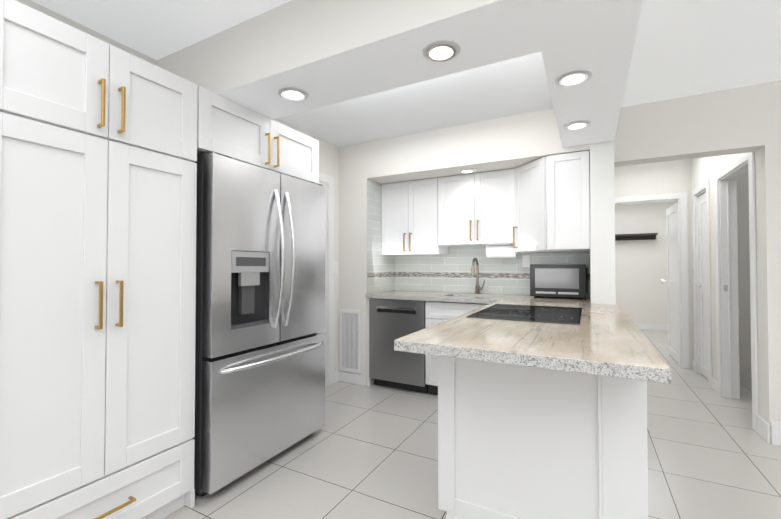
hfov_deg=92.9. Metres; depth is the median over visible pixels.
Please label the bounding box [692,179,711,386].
door frame
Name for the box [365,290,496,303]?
countertop
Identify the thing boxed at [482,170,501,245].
upper cabinet
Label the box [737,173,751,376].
wall
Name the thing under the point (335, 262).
switch plates
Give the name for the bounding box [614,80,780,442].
wall
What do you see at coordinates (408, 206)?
upper cabinet
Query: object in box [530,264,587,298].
microwave
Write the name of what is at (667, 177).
wall
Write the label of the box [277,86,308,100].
recessed light
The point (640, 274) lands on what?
wall
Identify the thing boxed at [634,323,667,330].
baseboard
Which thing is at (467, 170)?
light
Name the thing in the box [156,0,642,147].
soffit beam
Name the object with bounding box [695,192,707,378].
closet door
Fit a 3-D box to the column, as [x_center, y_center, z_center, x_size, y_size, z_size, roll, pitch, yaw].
[2.127,0.029,3.787,0.160,2.460,2.300,0,-1,28]
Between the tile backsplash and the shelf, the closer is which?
the tile backsplash
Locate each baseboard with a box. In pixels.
[335,371,363,384]
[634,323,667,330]
[763,419,780,445]
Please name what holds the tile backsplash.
attached to the wall at (509, 142)
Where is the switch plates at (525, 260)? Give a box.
[522,255,529,266]
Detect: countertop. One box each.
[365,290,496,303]
[394,294,670,383]
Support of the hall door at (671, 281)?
in the wall at (667, 177)
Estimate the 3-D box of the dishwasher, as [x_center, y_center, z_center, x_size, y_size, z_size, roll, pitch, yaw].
[0.190,0.822,3.830,0.593,0.876,0.600,0,-1,28]
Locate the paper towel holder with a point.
(501, 252)
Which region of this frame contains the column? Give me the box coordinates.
[589,141,615,304]
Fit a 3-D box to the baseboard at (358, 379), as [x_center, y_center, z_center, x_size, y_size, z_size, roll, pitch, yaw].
[-0.415,1.209,3.802,0.320,0.100,0.028,0,-1,28]
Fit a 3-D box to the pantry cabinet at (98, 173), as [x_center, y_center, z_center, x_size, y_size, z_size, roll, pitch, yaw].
[-1.399,0.164,1.646,0.617,2.125,0.790,0,-1,28]
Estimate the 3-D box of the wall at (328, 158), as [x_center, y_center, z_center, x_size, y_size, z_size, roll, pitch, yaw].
[-1.953,-0.008,1.400,0.120,2.460,7.250,0,-1,28]
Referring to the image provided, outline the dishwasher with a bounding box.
[369,298,427,392]
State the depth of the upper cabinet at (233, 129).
2.20 m
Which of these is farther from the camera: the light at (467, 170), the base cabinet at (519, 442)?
the light at (467, 170)
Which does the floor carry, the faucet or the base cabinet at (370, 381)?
the base cabinet at (370, 381)
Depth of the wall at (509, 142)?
3.55 m
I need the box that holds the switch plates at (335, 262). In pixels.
[334,261,337,272]
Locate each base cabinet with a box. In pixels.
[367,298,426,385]
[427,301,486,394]
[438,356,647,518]
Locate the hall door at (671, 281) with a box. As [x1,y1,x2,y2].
[660,203,677,362]
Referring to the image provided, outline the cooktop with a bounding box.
[466,304,581,324]
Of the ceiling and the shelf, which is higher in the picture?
the ceiling
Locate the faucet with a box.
[471,257,484,293]
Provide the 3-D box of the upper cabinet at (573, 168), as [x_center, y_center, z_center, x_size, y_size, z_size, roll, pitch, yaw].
[1.501,-0.459,3.181,0.361,0.757,0.604,0,-1,28]
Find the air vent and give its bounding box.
[340,309,360,372]
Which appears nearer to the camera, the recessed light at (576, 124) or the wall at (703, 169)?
the recessed light at (576, 124)
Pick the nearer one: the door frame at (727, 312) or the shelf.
the door frame at (727, 312)
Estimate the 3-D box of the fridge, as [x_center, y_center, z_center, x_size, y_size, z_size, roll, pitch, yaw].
[-0.933,0.343,2.407,0.718,1.790,0.916,0,-1,28]
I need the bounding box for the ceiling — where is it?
[31,0,780,166]
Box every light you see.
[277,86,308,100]
[422,39,459,61]
[458,168,476,172]
[555,69,591,85]
[563,120,590,129]
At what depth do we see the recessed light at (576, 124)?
2.42 m
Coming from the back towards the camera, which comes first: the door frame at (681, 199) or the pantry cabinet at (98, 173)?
the door frame at (681, 199)
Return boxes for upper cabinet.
[197,86,318,183]
[382,178,447,254]
[434,172,481,246]
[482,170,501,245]
[502,155,561,252]
[558,151,589,251]
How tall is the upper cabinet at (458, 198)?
0.678 m
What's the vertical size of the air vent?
0.635 m
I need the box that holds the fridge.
[192,151,325,496]
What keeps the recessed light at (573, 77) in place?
attached to the soffit beam
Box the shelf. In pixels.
[615,233,657,240]
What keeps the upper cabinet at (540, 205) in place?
attached to the wall at (509, 142)
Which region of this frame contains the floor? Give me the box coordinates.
[163,329,780,518]
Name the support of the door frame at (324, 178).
attached to the wall at (328, 158)
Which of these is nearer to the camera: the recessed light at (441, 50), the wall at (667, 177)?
the recessed light at (441, 50)
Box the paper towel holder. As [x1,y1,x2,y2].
[486,244,517,257]
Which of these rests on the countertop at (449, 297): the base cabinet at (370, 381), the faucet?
the faucet
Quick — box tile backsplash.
[367,178,590,302]
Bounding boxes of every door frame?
[319,172,333,385]
[615,192,689,368]
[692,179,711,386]
[715,152,758,431]
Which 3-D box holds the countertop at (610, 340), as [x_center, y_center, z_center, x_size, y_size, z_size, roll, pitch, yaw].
[0.977,0.337,2.342,0.877,0.040,2.556,0,-1,28]
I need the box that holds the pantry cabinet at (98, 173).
[0,0,197,518]
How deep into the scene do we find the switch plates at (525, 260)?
3.61 m
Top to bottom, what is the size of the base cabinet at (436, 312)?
0.878 m
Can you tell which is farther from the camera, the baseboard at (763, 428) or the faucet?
the faucet
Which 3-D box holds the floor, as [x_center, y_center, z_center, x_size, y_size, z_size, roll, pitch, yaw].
[2.040,1.261,1.944,6.800,0.060,12.000,0,-1,28]
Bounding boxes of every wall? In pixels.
[16,0,338,385]
[338,108,589,385]
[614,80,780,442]
[614,159,693,368]
[615,202,675,325]
[691,153,758,406]
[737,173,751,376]
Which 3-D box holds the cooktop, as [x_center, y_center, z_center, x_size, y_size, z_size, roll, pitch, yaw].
[0.835,0.312,2.227,0.550,0.006,0.760,0,-1,28]

